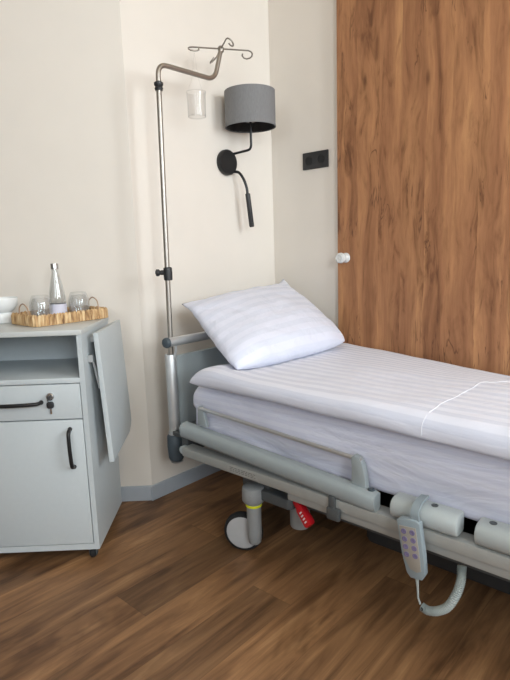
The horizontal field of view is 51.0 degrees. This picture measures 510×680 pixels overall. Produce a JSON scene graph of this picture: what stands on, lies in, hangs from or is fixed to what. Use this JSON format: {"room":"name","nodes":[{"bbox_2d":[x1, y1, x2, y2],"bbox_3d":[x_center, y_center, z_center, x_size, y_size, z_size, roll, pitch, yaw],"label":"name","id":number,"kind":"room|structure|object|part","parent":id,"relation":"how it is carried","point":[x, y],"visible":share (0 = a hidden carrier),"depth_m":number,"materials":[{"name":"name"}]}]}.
{"room":"hospital room","nodes":[
{"label":"hospital room","id":0,"kind":"room"},
{"bbox_2d":[0,0,151,486],"bbox_3d":[-1.660,-0.596,2.252,2.300,2.750,0.120,-2,10,-1],"label":"wall","id":1,"kind":"structure","parent":0,"point":[66,197],"depth_m":2.20,"materials":[{"name":"paint"}]},
{"bbox_2d":[121,485,151,501],"bbox_3d":[-1.616,0.736,2.411,2.300,0.070,0.012,-2,10,-1],"label":"baseboard","id":2,"kind":"structure","parent":1,"relation":"attached to","point":[129,493],"depth_m":2.43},
{"bbox_2d":[119,0,274,484],"bbox_3d":[-0.217,-0.705,2.624,0.120,2.750,1.008,7,13,41],"label":"wall","id":3,"kind":"structure","parent":0,"point":[214,250],"depth_m":2.44,"materials":[{"name":"paint"}]},
{"bbox_2d":[151,463,220,500],"bbox_3d":[-0.168,0.631,2.759,0.012,0.070,0.908,7,13,41],"label":"baseboard","id":4,"kind":"structure","parent":3,"relation":"attached to","point":[176,482],"depth_m":2.55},
{"bbox_2d":[217,84,275,226],"bbox_3d":[-0.022,-0.852,2.542,0.254,0.616,0.238,7,13,41],"label":"wall lamp","id":5,"kind":"object","parent":3,"relation":"attached to","point":[249,108],"visible":1,"depth_m":2.43,"materials":[{"name":"grey fabric"}]},
{"bbox_3d":[-0.134,-0.858,2.586,0.027,0.120,0.120,7,13,41],"label":"wall plate","id":6,"kind":"part","parent":5,"relation":"part of","materials":[{"name":"black metal"}]},
{"bbox_3d":[-0.061,-0.971,2.556,0.126,0.152,0.012,7,13,42],"label":"lamp arm","id":7,"kind":"part","parent":5,"relation":"part of","materials":[{"name":"black metal"}]},
{"bbox_3d":[-0.023,-1.076,2.498,0.238,0.160,0.238,7,13,41],"label":"lamp shade","id":8,"kind":"part","parent":5,"relation":"part of","materials":[{"name":"grey fabric"}]},
{"bbox_2d":[0,470,509,679],"bbox_3d":[-0.753,1.022,1.067,6.250,0.100,4.500,7,13,41],"label":"floor","id":9,"kind":"structure","parent":0,"point":[165,594],"depth_m":1.69,"materials":[{"name":"brown wood"}]},
{"bbox_2d":[0,318,130,556],"bbox_3d":[-0.795,0.366,2.074,0.548,0.860,0.431,-2,10,-1],"label":"base cabinet","id":10,"kind":"object","parent":9,"relation":"on","point":[65,412],"visible":1,"depth_m":1.93,"materials":[{"name":"grey laminate"}]},
{"bbox_3d":[-0.822,0.225,1.850,0.170,0.019,0.037,-2,10,-1],"label":"handle","id":11,"kind":"part","parent":10,"relation":"part of","materials":[{"name":"black metal"}]},
{"bbox_2d":[0,358,79,385],"bbox_3d":[-0.835,0.117,2.034,0.443,0.018,0.364,-2,10,-1],"label":"open shelf","id":12,"kind":"object","parent":10,"relation":"attached to","point":[13,371],"depth_m":1.97,"materials":[{"name":"grey laminate"}]},
{"bbox_3d":[-0.828,0.220,1.875,0.438,0.125,0.018,-2,10,-1],"label":"drawer","id":13,"kind":"part","parent":10,"relation":"part of","materials":[{"name":"grey laminate"}]},
{"bbox_3d":[-0.819,0.518,1.925,0.438,0.471,0.018,-2,10,-1],"label":"door","id":14,"kind":"part","parent":10,"relation":"part of","materials":[{"name":"grey laminate"}]},
{"bbox_2d":[0,318,107,337],"bbox_3d":[-0.840,-0.049,2.010,0.484,0.018,0.380,-2,10,-1],"label":"countertop","id":15,"kind":"structure","parent":10,"relation":"on","point":[7,330],"depth_m":1.87,"materials":[{"name":"laminate"}]},
{"bbox_2d":[0,296,17,323],"bbox_3d":[-0.997,-0.117,2.100,0.130,0.096,0.130,7,13,41],"label":"dish","id":16,"kind":"object","parent":15,"relation":"on","point":[8,304],"visible":0.92,"depth_m":2.07,"materials":[{"name":"white ceramic"}]},
{"bbox_2d":[11,297,107,326],"bbox_3d":[-0.760,-0.116,2.089,0.210,0.082,0.320,7,13,41],"label":"woven tray","id":17,"kind":"object","parent":15,"relation":"on","point":[35,318],"visible":0.95,"depth_m":2.02,"materials":[{"name":"beige wicker"}]},
{"bbox_2d":[49,263,66,313],"bbox_3d":[-0.779,-0.193,2.102,0.066,0.214,0.066,7,13,41],"label":"water bottle","id":18,"kind":"object","parent":17,"relation":"on","point":[55,308],"visible":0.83,"depth_m":2.08,"materials":[{"name":"clear glass"}]},
{"bbox_3d":[-0.648,0.386,1.881,0.019,0.156,0.037,-2,10,-1],"label":"handle","id":19,"kind":"part","parent":10,"relation":"part of","materials":[{"name":"black metal"}]},
{"bbox_2d":[162,331,509,594],"bbox_3d":[0.672,0.394,1.879,2.056,0.778,1.012,7,13,41],"label":"hospital bed","id":20,"kind":"object","parent":9,"relation":"on","point":[452,539],"visible":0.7,"depth_m":1.74,"materials":[{"name":"metal"}]},
{"bbox_3d":[-0.339,0.206,2.207,0.047,0.398,0.061,-5,10,-18],"label":"headboard post","id":21,"kind":"part","parent":20,"relation":"part of","materials":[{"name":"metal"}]},
{"bbox_3d":[-0.302,0.387,2.191,0.080,0.018,0.024,7,13,41],"label":"headboard mount","id":22,"kind":"part","parent":20,"relation":"part of","materials":[{"name":"grey metal"}]},
{"bbox_3d":[-0.053,0.183,2.538,0.020,0.360,0.822,7,13,41],"label":"headboard panel","id":23,"kind":"part","parent":20,"relation":"part of","materials":[{"name":"grey plastic"}]},
{"bbox_2d":[154,37,252,354],"bbox_3d":[-0.189,-0.494,2.253,0.216,1.457,0.500,4,11,32],"label":"pole","id":24,"kind":"object","parent":20,"relation":"attached to","point":[167,270],"visible":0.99,"depth_m":2.11,"materials":[{"name":"metal"}]},
{"bbox_3d":[-0.254,-1.087,2.139,0.019,0.228,0.361,7,13,41],"label":"bent arm","id":25,"kind":"part","parent":24,"relation":"part of","materials":[{"name":"metal"}]},
{"bbox_2d":[230,467,254,478],"bbox_3d":[-0.045,0.464,1.873,0.124,0.015,0.001,7,13,41],"label":"print","id":26,"kind":"object","parent":20,"relation":"attached to","point":[246,472],"depth_m":1.87},
{"bbox_3d":[-0.044,0.465,1.873,0.140,0.023,0.001,7,13,41],"label":"rating plate","id":27,"kind":"part","parent":20,"relation":"part of","materials":[{"name":"grey metal"}]},
{"bbox_3d":[-0.002,0.667,1.950,0.053,0.155,0.053,7,13,41],"label":"caster stem","id":28,"kind":"part","parent":20,"relation":"part of","materials":[{"name":"grey plastic"}]},
{"bbox_3d":[0.073,0.552,1.895,0.180,0.038,0.060,7,13,41],"label":"caster arm","id":29,"kind":"part","parent":20,"relation":"part of"},
{"bbox_3d":[0.034,0.407,1.807,0.843,0.104,0.044,7,13,41],"label":"safety rail","id":30,"kind":"part","parent":20,"relation":"part of","materials":[{"name":"plastic"}]},
{"bbox_3d":[0.159,0.576,1.808,0.028,0.094,0.105,-8,11,-33],"label":"brake lever","id":31,"kind":"part","parent":20,"relation":"part of","materials":[{"name":"red plastic"}]},
{"bbox_2d":[193,386,509,524],"bbox_3d":[0.720,0.293,1.814,1.815,0.215,0.900,7,13,41],"label":"mattress","id":32,"kind":"object","parent":20,"relation":"on","point":[476,484],"visible":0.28,"depth_m":1.56,"materials":[{"name":"fabric"}]},
{"bbox_2d":[189,343,509,459],"bbox_3d":[0.724,0.184,1.772,1.757,0.145,0.955,7,13,41],"label":"duvet","id":33,"kind":"object","parent":32,"relation":"on","point":[430,400],"visible":0.88,"depth_m":1.68,"materials":[{"name":"fabric"}]},
{"bbox_2d":[182,279,344,369],"bbox_3d":[0.062,-0.099,2.398,0.513,0.292,0.852,7,13,41],"label":"pillow","id":34,"kind":"object","parent":33,"relation":"on","point":[259,326],"visible":1,"depth_m":2.18,"materials":[{"name":"fabric"}]},
{"bbox_3d":[0.460,0.469,1.440,0.187,0.058,0.058,7,13,41],"label":"panel","id":35,"kind":"part","parent":20,"relation":"part of","materials":[{"name":"plastic"}]},
{"bbox_2d":[397,494,466,615],"bbox_3d":[0.468,0.578,1.415,0.170,0.314,0.078,7,13,41],"label":"bed remote control","id":36,"kind":"object","parent":20,"relation":"hanging from","point":[411,532],"visible":1,"depth_m":1.41,"materials":[{"name":"grey plastic"}]},
{"bbox_3d":[0.722,0.500,1.207,0.432,0.058,0.058,7,13,41],"label":"panel","id":37,"kind":"part","parent":20,"relation":"part of","materials":[{"name":"plastic"}]},
{"bbox_2d":[268,0,337,327],"bbox_3d":[1.563,-0.595,1.641,3.850,2.750,0.100,7,13,41],"label":"wall","id":38,"kind":"structure","parent":0,"point":[302,33],"depth_m":2.70,"materials":[{"name":"paint"}]},
{"bbox_2d":[303,149,328,169],"bbox_3d":[0.300,-0.894,2.659,0.154,0.082,0.011,7,13,41],"label":"wall socket","id":39,"kind":"object","parent":38,"relation":"attached to","point":[317,159],"visible":1,"depth_m":2.65,"materials":[{"name":"black plastic"}]},
{"bbox_2d":[336,0,509,375],"bbox_3d":[1.159,-0.554,1.888,2.070,2.588,0.087,7,13,41],"label":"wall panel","id":40,"kind":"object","parent":38,"relation":"in","point":[423,256],"depth_m":2.27,"materials":[{"name":"brown wood"}]},
{"bbox_3d":[0.421,-0.395,2.574,0.055,0.052,0.052,-10,13,-40],"label":"knob","id":41,"kind":"part","parent":40,"relation":"part of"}
]}

